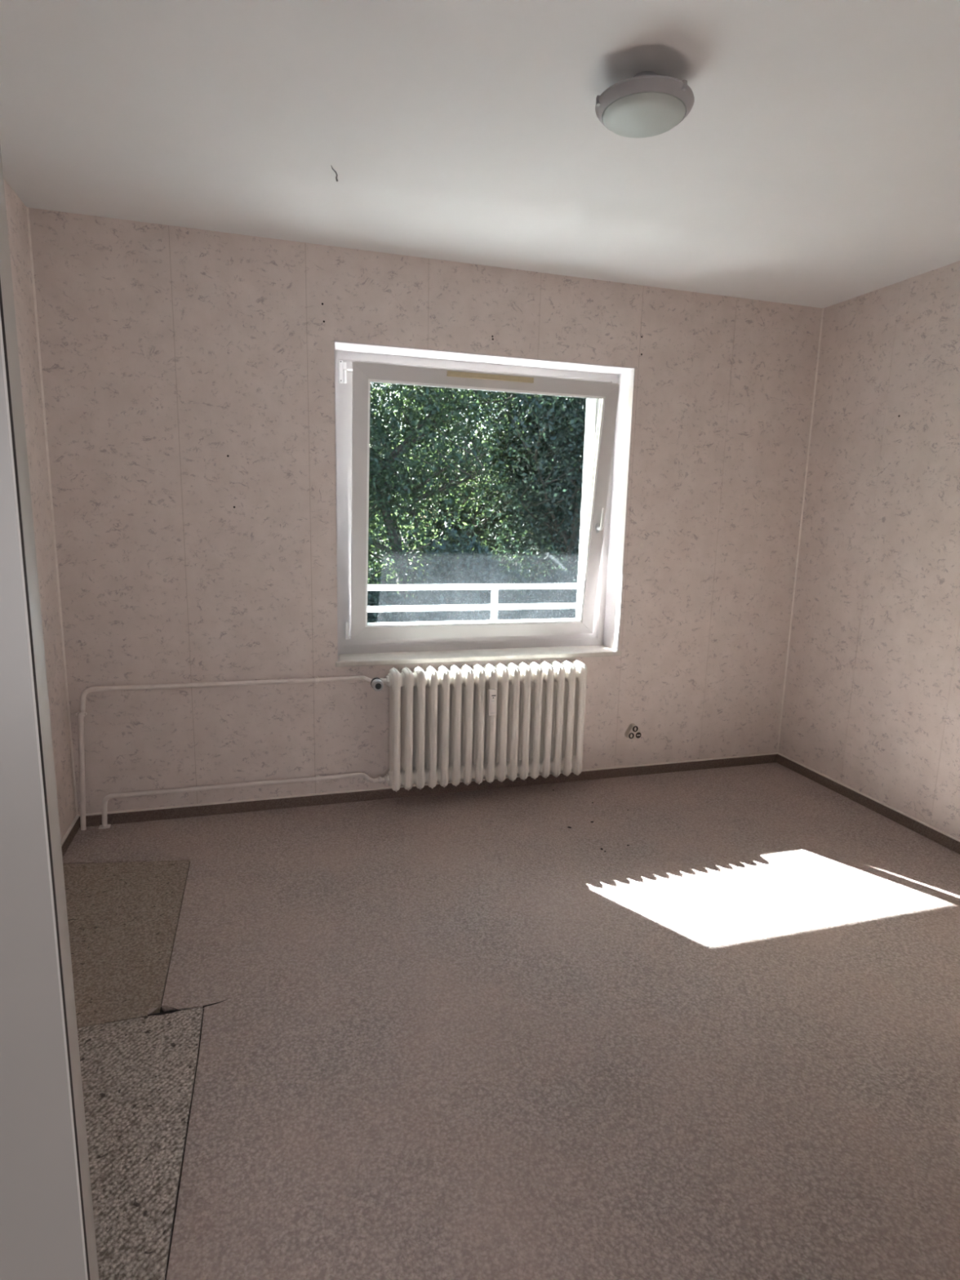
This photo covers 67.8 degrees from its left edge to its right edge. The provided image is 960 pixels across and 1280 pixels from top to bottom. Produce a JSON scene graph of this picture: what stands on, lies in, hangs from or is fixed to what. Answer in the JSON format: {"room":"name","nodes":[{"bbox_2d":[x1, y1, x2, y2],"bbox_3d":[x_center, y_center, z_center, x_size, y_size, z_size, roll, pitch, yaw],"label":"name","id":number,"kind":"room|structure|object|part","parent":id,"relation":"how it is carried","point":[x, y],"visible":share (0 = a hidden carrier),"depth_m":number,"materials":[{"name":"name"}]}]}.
{"room":"empty bedroom","nodes":[
{"label":"empty bedroom","id":0,"kind":"room"},
{"bbox_2d":[3,177,75,839],"bbox_3d":[-1.380,-0.154,1.305,0.250,3.000,3.750,-2,11,-17],"label":"wall","id":1,"kind":"structure","parent":0,"point":[16,213],"depth_m":2.77,"materials":[{"name":"paint"}]},
{"bbox_2d":[0,144,98,1279],"bbox_3d":[-0.698,0.299,0.601,0.619,1.977,0.040,-2,11,-17],"label":"door","id":2,"kind":"structure","parent":1,"relation":"in","point":[47,1225],"depth_m":0.67,"materials":[{"name":"paint"}]},
{"bbox_2d":[61,815,79,857],"bbox_3d":[-1.283,1.094,1.565,0.013,0.058,3.340,-2,11,-17],"label":"baseboard","id":3,"kind":"structure","parent":1,"relation":"attached to","point":[67,839],"depth_m":3.00,"materials":[{"name":"wood"}]},
{"bbox_2d":[26,206,824,815],"bbox_3d":[-0.051,-0.551,3.667,4.275,3.000,0.487,-2,11,-17],"label":"wall","id":4,"kind":"structure","parent":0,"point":[188,374],"depth_m":3.21,"materials":[{"name":"paint"}]},
{"bbox_2d":[75,675,372,831],"bbox_3d":[-1.116,0.493,3.256,1.294,0.642,0.102,-1,11,-14],"label":"pipe","id":5,"kind":"object","parent":4,"relation":"attached to","point":[316,679],"visible":0.97,"depth_m":3.11,"materials":[{"name":"metal"}]},
{"bbox_2d":[98,772,378,829],"bbox_3d":[-1.087,0.729,3.307,1.224,0.163,0.102,-1,11,-13],"label":"pipe","id":6,"kind":"object","parent":4,"relation":"attached to","point":[317,778],"visible":1,"depth_m":3.26,"materials":[{"name":"metal"}]},
{"bbox_2d":[76,752,778,827],"bbox_3d":[-0.011,0.742,3.666,3.675,0.058,0.013,-2,11,-17],"label":"baseboard","id":7,"kind":"structure","parent":4,"relation":"attached to","point":[116,817],"depth_m":3.52,"materials":[{"name":"wood"}]},
{"bbox_2d":[335,350,621,666],"bbox_3d":[0.015,-0.625,3.544,1.480,1.441,0.261,-2,11,-17],"label":"window","id":8,"kind":"structure","parent":4,"relation":"attached to","point":[362,642],"depth_m":3.51,"materials":[{"name":"white plastic"}]},
{"bbox_3d":[0.007,0.076,3.640,1.480,0.026,0.196,-2,11,-17],"label":"sill","id":9,"kind":"part","parent":8,"relation":"part of","materials":[{"name":"stone"}]},
{"bbox_3d":[0.019,-0.635,3.532,1.142,1.131,0.005,-2,18,-17],"label":"pane","id":10,"kind":"part","parent":8,"relation":"part of","materials":[{"name":"clear glass"}]},
{"bbox_3d":[0.611,-0.578,3.696,0.028,0.050,0.010,-2,18,-17],"label":"handle plate","id":11,"kind":"part","parent":8,"relation":"part of","materials":[{"name":"grey plastic"}]},
{"bbox_3d":[0.621,-0.618,3.659,0.020,0.118,0.046,-2,18,-17],"label":"handle","id":12,"kind":"part","parent":8,"relation":"part of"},
{"bbox_2d":[370,659,586,791],"bbox_3d":[0.006,0.411,3.507,1.085,0.588,0.203,-2,11,-17],"label":"radiator","id":13,"kind":"object","parent":4,"relation":"attached to","point":[454,725],"visible":1,"depth_m":3.46,"materials":[{"name":"metal"}]},
{"bbox_2d":[624,723,641,739],"bbox_3d":[0.830,0.493,3.864,0.085,0.080,0.036,-2,11,-17],"label":"socket","id":14,"kind":"object","parent":4,"relation":"attached to","point":[633,732],"visible":1,"depth_m":3.85,"materials":[{"name":"plastic"}]},
{"bbox_2d":[628,733,634,738],"bbox_3d":[0.814,0.515,3.845,0.033,0.033,0.002,-2,11,-17],"label":"outlet","id":15,"kind":"object","parent":14,"relation":"attached to","point":[631,735],"depth_m":3.84,"materials":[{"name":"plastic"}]},
{"bbox_2d":[632,725,638,732],"bbox_3d":[0.835,0.478,3.845,0.033,0.033,0.002,-2,11,-17],"label":"outlet","id":16,"kind":"object","parent":14,"relation":"attached to","point":[635,728],"depth_m":3.84,"materials":[{"name":"plastic"}]},
{"bbox_2d":[635,732,640,737],"bbox_3d":[0.855,0.514,3.858,0.033,0.033,0.002,-2,11,-17],"label":"outlet","id":17,"kind":"object","parent":14,"relation":"attached to","point":[637,734],"depth_m":3.86,"materials":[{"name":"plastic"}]},
{"bbox_2d":[0,0,959,308],"bbox_3d":[0.796,-1.325,0.765,4.275,0.200,5.600,-2,11,-17],"label":"ceiling","id":18,"kind":"structure","parent":0,"point":[814,161],"depth_m":2.08,"materials":[{"name":"paint"}]},
{"bbox_2d":[595,71,694,137],"bbox_3d":[0.418,-1.371,1.823,0.249,0.105,0.247,-2,11,-17],"label":"ceiling lamp","id":19,"kind":"object","parent":18,"relation":"attached to","point":[648,104],"visible":1,"depth_m":1.77,"materials":[{"name":"glass"}]},
{"bbox_3d":[0.418,-1.333,1.830,0.209,0.028,0.209,-2,11,-17],"label":"lamp shade","id":20,"kind":"part","parent":19,"relation":"part of","materials":[{"name":"white glass"}]},
{"bbox_2d":[62,762,959,1279],"bbox_3d":[0.732,1.318,1.246,4.275,0.226,5.600,-2,11,-17],"label":"floor","id":21,"kind":"structure","parent":0,"point":[459,1035],"depth_m":1.98,"materials":[{"name":"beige carpet"}]},
{"bbox_2d":[62,859,189,1027],"bbox_3d":[-1.288,0.974,2.418,0.500,0.009,1.015,-2,11,-17],"label":"carpet patch","id":22,"kind":"object","parent":21,"relation":"on","point":[123,917],"visible":0.67,"depth_m":2.39,"materials":[{"name":"brown carpet"}]},
{"bbox_2d":[77,1007,203,1279],"bbox_3d":[-0.887,1.185,1.302,0.615,0.011,1.384,-2,11,-17],"label":"carpet patch","id":23,"kind":"object","parent":21,"relation":"on","point":[138,1074],"visible":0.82,"depth_m":1.64,"materials":[{"name":"grey carpet"}]},
{"bbox_2d":[778,260,959,839],"bbox_3d":[2.378,-0.268,2.432,0.251,3.000,3.750,-2,11,-17],"label":"wall","id":24,"kind":"structure","parent":0,"point":[871,706],"depth_m":3.43,"materials":[{"name":"paint"}]},
{"bbox_2d":[776,753,959,853],"bbox_3d":[2.223,0.987,2.617,0.013,0.058,3.340,-2,11,-17],"label":"baseboard","id":25,"kind":"structure","parent":24,"relation":"attached to","point":[936,835],"depth_m":3.52,"materials":[{"name":"wood"}]},
{"bbox_3d":[-0.250,0.737,4.943,5.800,0.200,1.570,-2,11,-17],"label":"floor","id":26,"kind":"structure","parent":0,"visible":0},
{"bbox_2d":[367,582,577,620],"bbox_3d":[-0.423,0.054,5.449,5.600,0.954,0.055,-2,11,-17],"label":"balcony railing","id":27,"kind":"object","parent":26,"relation":"on","point":[494,606],"visible":0.09,"depth_m":5.49,"materials":[{"name":"metal"}]},
{"bbox_3d":[-0.419,-0.241,5.405,5.600,0.041,0.035,-2,11,-17],"label":"rail","id":28,"kind":"part","parent":27,"relation":"part of","materials":[{"name":"metal"}]},
{"bbox_3d":[-0.415,-0.397,5.377,5.600,0.041,0.035,-2,11,-17],"label":"rail","id":29,"kind":"part","parent":27,"relation":"part of","materials":[{"name":"metal"}]},
{"bbox_3d":[0.103,0.051,5.601,0.044,0.932,0.040,-2,11,-17],"label":"post","id":30,"kind":"part","parent":27,"relation":"part of","materials":[{"name":"metal"}]},
{"label":"outside","id":31,"kind":"structure","parent":0,"visible":0},
{"bbox_3d":[-11.345,-4.092,47.373,120.000,0.200,89.510,-2,11,-17],"label":"ground","id":32,"kind":"structure","parent":31,"visible":0},
{"bbox_2d":[368,382,411,582],"bbox_3d":[-4.522,-4.632,15.456,6.903,12.608,8.026,-1,11,-13],"label":"tree","id":33,"kind":"object","parent":32,"relation":"on","point":[379,386],"visible":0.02,"depth_m":16.09,"materials":[{"name":"green plant"}]},
{"bbox_2d":[367,583,425,622],"bbox_3d":[-2.415,0.517,12.480,3.274,4.088,2.627,-3,11,-20],"label":"shrub","id":34,"kind":"object","parent":32,"relation":"on","point":[374,597],"visible":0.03,"depth_m":12.24,"materials":[{"name":"green plant"}]},
{"bbox_2d":[367,437,499,618],"bbox_3d":[-1.810,-2.859,22.100,4.963,7.721,6.184,-1,11,-14],"label":"shrub","id":35,"kind":"object","parent":32,"relation":"on","point":[437,526],"visible":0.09,"depth_m":19.92,"materials":[{"name":"green plant"}]},
{"bbox_2d":[368,382,581,618],"bbox_3d":[-2.379,-4.713,15.400,9.645,12.912,8.114,-3,11,-22],"label":"tree","id":36,"kind":"object","parent":32,"relation":"on","point":[383,463],"visible":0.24,"depth_m":14.65,"materials":[{"name":"green plant"}]},
{"bbox_2d":[407,528,542,622],"bbox_3d":[-0.203,0.142,13.706,2.919,4.542,3.638,0,10,-5],"label":"shrub","id":37,"kind":"object","parent":32,"relation":"on","point":[477,565],"visible":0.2,"depth_m":12.94,"materials":[{"name":"green plant"}]},
{"bbox_2d":[367,383,585,598],"bbox_3d":[0.690,-5.886,18.468,10.660,14.271,8.968,-5,12,-31],"label":"tree","id":38,"kind":"object","parent":32,"relation":"on","point":[464,504],"visible":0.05,"depth_m":17.89,"materials":[{"name":"green plant"}]},
{"bbox_2d":[423,389,586,618],"bbox_3d":[2.447,-4.973,16.396,7.266,13.272,8.449,2,10,4],"label":"tree","id":39,"kind":"object","parent":32,"relation":"on","point":[571,508],"visible":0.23,"depth_m":15.74,"materials":[{"name":"green plant"}]},
{"bbox_2d":[464,392,582,591],"bbox_3d":[3.243,-5.871,19.588,7.630,13.936,8.871,2,10,1],"label":"tree","id":40,"kind":"object","parent":32,"relation":"on","point":[532,550],"visible":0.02,"depth_m":18.80,"materials":[{"name":"green plant"}]},
{"bbox_2d":[476,490,580,615],"bbox_3d":[2.335,-3.370,24.328,5.255,8.176,6.548,-3,11,-22],"label":"shrub","id":41,"kind":"object","parent":32,"relation":"on","point":[509,542],"visible":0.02,"depth_m":23.16,"materials":[{"name":"green plant"}]},
{"bbox_2d":[525,568,577,618],"bbox_3d":[2.226,0.246,14.019,3.456,4.315,2.773,3,10,10],"label":"shrub","id":42,"kind":"object","parent":32,"relation":"on","point":[563,576],"visible":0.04,"depth_m":13.67,"materials":[{"name":"green plant"}]},
{"bbox_2d":[546,431,581,497],"bbox_3d":[5.162,-5.184,17.090,8.541,13.592,10.152,10,13,39],"label":"tree","id":43,"kind":"object","parent":32,"relation":"on","point":[564,432],"visible":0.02,"depth_m":16.42,"materials":[{"name":"green plant"}]}
]}

